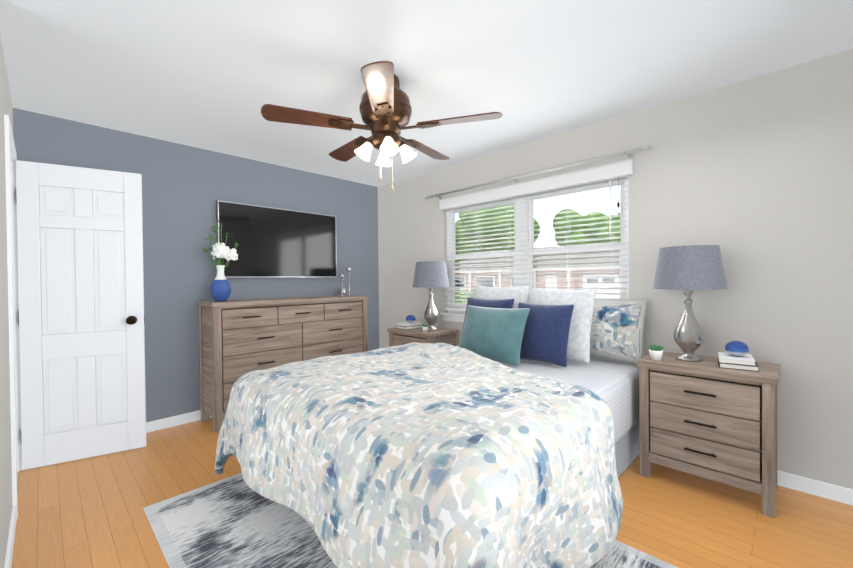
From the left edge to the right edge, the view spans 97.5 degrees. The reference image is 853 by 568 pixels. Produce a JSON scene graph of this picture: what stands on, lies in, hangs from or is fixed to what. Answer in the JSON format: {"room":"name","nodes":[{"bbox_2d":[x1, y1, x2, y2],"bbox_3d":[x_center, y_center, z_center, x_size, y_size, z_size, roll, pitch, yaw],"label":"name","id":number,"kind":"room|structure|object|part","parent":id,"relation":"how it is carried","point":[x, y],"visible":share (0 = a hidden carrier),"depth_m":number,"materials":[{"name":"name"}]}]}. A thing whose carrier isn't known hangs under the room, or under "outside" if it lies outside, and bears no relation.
{"room":"bedroom","nodes":[
{"label":"bedroom","id":0,"kind":"room"},
{"bbox_2d":[0,35,12,567],"bbox_3d":[-1.371,0.014,1.076,4.150,2.440,0.120,0,1,44],"label":"wall","id":1,"kind":"structure","parent":0,"point":[6,107],"depth_m":1.74,"materials":[{"name":"grey paint"}]},
{"bbox_2d":[4,505,16,567],"bbox_3d":[-0.986,1.191,0.818,3.240,0.085,0.014,0,1,44],"label":"baseboard","id":2,"kind":"structure","parent":1,"relation":"attached to","point":[11,537],"depth_m":1.70,"materials":[{"name":"white wood"}]},
{"bbox_2d":[4,114,21,517],"bbox_3d":[-2.491,0.181,2.183,0.816,2.108,0.136,0,1,44],"label":"door frame","id":3,"kind":"structure","parent":1,"relation":"attached to","point":[13,299],"depth_m":1.96,"materials":[{"name":"white wood"}]},
{"bbox_2d":[16,160,146,469],"bbox_3d":[-2.392,0.203,2.626,0.655,2.030,0.035,-1,1,-31],"label":"door","id":4,"kind":"structure","parent":1,"relation":"in","point":[81,301],"depth_m":2.60,"materials":[{"name":"white wood"}]},
{"bbox_2d":[126,316,136,324],"bbox_3d":[-2.171,0.265,2.759,0.064,0.063,0.173,-1,1,-31],"label":"door knob","id":5,"kind":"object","parent":4,"relation":"attached to","point":[130,320],"depth_m":2.69,"materials":[{"name":"brown metal"}]},
{"bbox_2d":[13,108,378,421],"bbox_3d":[-1.759,-0.007,3.737,0.120,2.440,3.390,0,1,44],"label":"wall","id":6,"kind":"structure","parent":0,"point":[185,188],"depth_m":3.30,"materials":[{"name":"grey"}]},
{"bbox_2d":[146,410,210,432],"bbox_3d":[-1.700,1.171,3.682,0.040,0.085,3.120,0,1,44],"label":"baseboard","id":7,"kind":"structure","parent":6,"relation":"attached to","point":[172,421],"depth_m":3.21,"materials":[{"name":"white wood"}]},
{"bbox_2d":[217,200,336,277],"bbox_3d":[-1.491,-0.422,3.890,0.049,0.708,1.246,0,1,44],"label":"tv","id":8,"kind":"object","parent":6,"relation":"attached to","point":[274,242],"visible":0.85,"depth_m":3.82,"materials":[{"name":"black"}]},
{"bbox_2d":[0,0,852,186],"bbox_3d":[-0.243,-1.278,2.235,4.390,0.100,3.390,0,1,44],"label":"ceiling","id":9,"kind":"structure","parent":0,"point":[214,75],"depth_m":2.06,"materials":[{"name":"white paint"}]},
{"bbox_2d":[261,61,502,190],"bbox_3d":[-0.253,-0.894,2.285,1.298,0.670,1.312,0,1,44],"label":"fan","id":10,"kind":"object","parent":9,"relation":"hanging from","point":[385,109],"visible":1,"depth_m":2.14,"materials":[{"name":"brown wood"}]},
{"bbox_3d":[-0.244,-1.019,2.245,0.312,0.418,0.312,0,1,44],"label":"motor","id":11,"kind":"part","parent":10,"relation":"part of","materials":[{"name":"brown metal"}]},
{"bbox_3d":[-0.242,-0.790,2.247,0.332,0.110,0.332,0,1,44],"label":"glass","id":12,"kind":"part","parent":10,"relation":"part of","materials":[{"name":"white glass"}]},
{"bbox_2d":[11,417,852,567],"bbox_3d":[-0.217,1.236,2.259,4.390,0.050,3.390,0,1,44],"label":"floor","id":13,"kind":"structure","parent":0,"point":[89,512],"depth_m":1.96,"materials":[{"name":"brown wood"}]},
{"bbox_2d":[197,295,368,432],"bbox_3d":[-1.332,0.676,3.750,0.428,1.065,1.579,0,1,44],"label":"dresser","id":14,"kind":"object","parent":13,"relation":"on","point":[238,339],"visible":0.79,"depth_m":3.37,"materials":[{"name":"brown"}]},
{"bbox_2d":[203,215,237,301],"bbox_3d":[-1.808,-0.223,3.300,0.165,0.750,0.302,0,1,44],"label":"vase","id":15,"kind":"object","parent":14,"relation":"on","point":[220,288],"visible":1,"depth_m":3.26,"materials":[{"name":"blue ceramic"}]},
{"bbox_3d":[-1.813,-0.005,3.295,0.164,0.315,0.172,0,1,44],"label":"pot","id":16,"kind":"part","parent":15,"relation":"part of","materials":[{"name":"blue ceramic"}]},
{"bbox_2d":[338,267,351,295],"bbox_3d":[-0.938,-0.031,4.239,0.176,0.330,0.187,0,1,44],"label":"ornaments","id":17,"kind":"object","parent":14,"relation":"on","point":[342,291],"visible":1,"depth_m":4.24,"materials":[{"name":"silver metal"}]},
{"bbox_2d":[143,473,677,567],"bbox_3d":[-0.150,1.211,1.719,2.440,0.010,1.490,0,1,44],"label":"rug","id":18,"kind":"object","parent":13,"relation":"on","point":[236,521],"visible":0.4,"depth_m":1.81,"materials":[{"name":"grey fabric"}]},
{"bbox_2d":[215,286,648,567],"bbox_3d":[0.207,0.611,2.366,2.025,1.166,2.328,0,1,44],"label":"bed","id":19,"kind":"object","parent":18,"relation":"on","point":[504,433],"visible":1,"depth_m":1.51,"materials":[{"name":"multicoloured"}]},
{"bbox_3d":[0.268,0.775,2.427,1.550,0.380,2.040,0,1,44],"label":"mattress","id":20,"kind":"part","parent":19,"relation":"part of","materials":[{"name":"white fabric"}]},
{"bbox_2d":[387,326,458,346],"bbox_3d":[-0.038,0.834,3.940,0.644,0.720,0.438,0,1,44],"label":"nightstand","id":21,"kind":"object","parent":13,"relation":"on","point":[397,337],"visible":0.31,"depth_m":3.80,"materials":[{"name":"brown wood"}]},
{"bbox_2d":[396,315,421,329],"bbox_3d":[-0.178,0.402,4.027,0.240,0.142,0.170,-1,1,-41],"label":"books","id":22,"kind":"object","parent":21,"relation":"on","point":[410,323],"visible":0.96,"depth_m":3.99,"materials":[{"name":"white paper"}]},
{"bbox_2d":[422,324,427,331],"bbox_3d":[-0.013,0.436,3.722,0.068,0.077,0.068,0,1,44],"label":"succulent","id":23,"kind":"object","parent":21,"relation":"on","point":[424,327],"visible":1,"depth_m":3.70,"materials":[{"name":"white ceramic"}]},
{"bbox_2d":[413,261,448,329],"bbox_3d":[0.048,0.115,3.878,0.384,0.715,0.384,0,1,44],"label":"lamp","id":24,"kind":"object","parent":21,"relation":"on","point":[430,275],"visible":0.98,"depth_m":3.75,"materials":[{"name":"silver metal"}]},
{"bbox_3d":[0.045,-0.097,3.877,0.384,0.260,0.384,0,1,44],"label":"lamp shade","id":25,"kind":"part","parent":24,"relation":"part of","materials":[{"name":"grey fabric"}]},
{"bbox_2d":[636,352,779,517],"bbox_3d":[1.688,0.832,2.258,0.644,0.720,0.438,0,1,44],"label":"nightstand","id":26,"kind":"object","parent":13,"relation":"on","point":[706,417],"visible":0.96,"depth_m":2.10,"materials":[{"name":"brown"}]},
{"bbox_2d":[648,344,663,360],"bbox_3d":[1.433,0.426,2.333,0.083,0.094,0.083,0,1,44],"label":"succulent","id":27,"kind":"object","parent":26,"relation":"on","point":[656,352],"visible":1,"depth_m":2.31,"materials":[{"name":"white ceramic"}]},
{"bbox_2d":[653,245,727,361],"bbox_3d":[1.634,0.114,2.333,0.384,0.715,0.384,0,1,44],"label":"lamp","id":28,"kind":"object","parent":26,"relation":"on","point":[688,269],"visible":1,"depth_m":2.23,"materials":[{"name":"silver metal"}]},
{"bbox_3d":[1.632,-0.099,2.331,0.384,0.260,0.384,0,1,44],"label":"lamp shade","id":29,"kind":"part","parent":28,"relation":"part of","materials":[{"name":"grey fabric"}]},
{"bbox_2d":[718,341,758,371],"bbox_3d":[1.791,0.400,2.157,0.170,0.142,0.240,0,1,36],"label":"books","id":30,"kind":"object","parent":26,"relation":"on","point":[737,356],"visible":1,"depth_m":2.11,"materials":[{"name":"white paper"}]},
{"bbox_2d":[378,49,852,488],"bbox_3d":[0.911,-0.031,3.418,4.150,2.440,0.120,0,1,44],"label":"wall","id":31,"kind":"structure","parent":0,"point":[752,178],"depth_m":2.30,"materials":[{"name":"grey paint"}]},
{"bbox_2d":[440,313,464,321],"bbox_3d":[0.852,0.352,3.407,1.900,0.085,0.080,0,1,44],"label":"window sill","id":32,"kind":"structure","parent":31,"relation":"attached to","point":[456,317],"depth_m":3.93,"materials":[{"name":"white"}]},
{"bbox_2d":[439,159,633,209],"bbox_3d":[0.823,-0.848,3.368,1.885,0.105,0.051,0,1,44],"label":"window valance","id":33,"kind":"object","parent":31,"relation":"attached to","point":[612,170],"visible":1,"depth_m":3.16,"materials":[{"name":"white"}]},
{"bbox_2d":[447,178,628,313],"bbox_3d":[0.865,-0.266,3.421,1.820,1.150,0.144,0,1,44],"label":"window","id":34,"kind":"structure","parent":31,"relation":"in","point":[520,214],"depth_m":3.39,"materials":[{"name":"white plastic"}]},
{"bbox_2d":[444,175,628,310],"bbox_3d":[0.850,-0.281,3.406,1.796,1.120,0.055,0,1,44],"label":"window blinds","id":35,"kind":"object","parent":34,"relation":"attached to","point":[451,308],"visible":0.46,"depth_m":3.24,"materials":[{"name":"white plastic"}]},
{"bbox_2d":[609,179,610,235],"bbox_3d":[1.383,-0.576,2.821,0.008,0.430,0.008,0,1,44],"label":"wand","id":36,"kind":"object","parent":35,"relation":"hanging from","point":[609,212],"visible":0.96,"depth_m":2.82,"materials":[{"name":"white plastic"}]},
{"bbox_3d":[1.425,-0.678,2.779,0.017,0.225,0.018,0,1,44],"label":"cord","id":37,"kind":"part","parent":34,"relation":"part of","materials":[{"name":"white plastic"}]},
{"bbox_2d":[425,145,651,198],"bbox_3d":[0.792,-0.945,3.361,2.188,0.044,0.102,0,1,44],"label":"curtain rod","id":38,"kind":"object","parent":31,"relation":"attached to","point":[630,153],"visible":1,"depth_m":3.08,"materials":[{"name":"white metal"}]},
{"bbox_2d":[777,470,852,505],"bbox_3d":[0.876,1.147,3.381,4.150,0.085,0.014,0,1,44],"label":"baseboard","id":39,"kind":"structure","parent":31,"relation":"attached to","point":[818,488],"depth_m":2.10,"materials":[{"name":"white wood"}]},
{"bbox_2d":[649,349,662,360],"bbox_3d":[1.432,0.442,2.333,0.074,0.062,0.075,0,1,44],"label":"pot","id":40,"kind":"object","parent":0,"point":[655,354],"depth_m":2.31,"materials":[{"name":"white ceramic"}]},
{"label":"outside","id":41,"kind":"structure","parent":0,"visible":0},
{"bbox_3d":[37.867,1.151,51.479,130.000,0.200,119.500,0,1,44],"label":"ground","id":42,"kind":"structure","parent":41,"visible":0},
{"bbox_2d":[454,290,473,298],"bbox_3d":[5.458,1.187,35.373,10.914,1.345,1.345,0,1,44],"label":"shrubs","id":43,"kind":"object","parent":42,"relation":"on","point":[463,293],"depth_m":36.76,"materials":[{"name":"green plant"}]},
{"bbox_2d":[454,241,620,298],"bbox_3d":[12.757,-1.091,35.743,23.000,5.100,10.020,0,1,44],"label":"house","id":44,"kind":"structure","parent":42,"relation":"on","point":[608,252],"depth_m":32.00,"materials":[{"name":"brown brick"}]},
{"bbox_3d":[15.506,-2.374,41.431,72.600,7.500,25.600,0,1,44],"label":"trunks","id":45,"kind":"object","parent":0,"visible":0},
{"bbox_2d":[454,204,620,262],"bbox_3d":[16.265,-5.949,42.110,81.850,9.910,32.904,0,1,44],"label":"canopy","id":46,"kind":"object","parent":45,"relation":"attached to","point":[473,218],"depth_m":44.68,"materials":[{"name":"green plant"}]}
]}

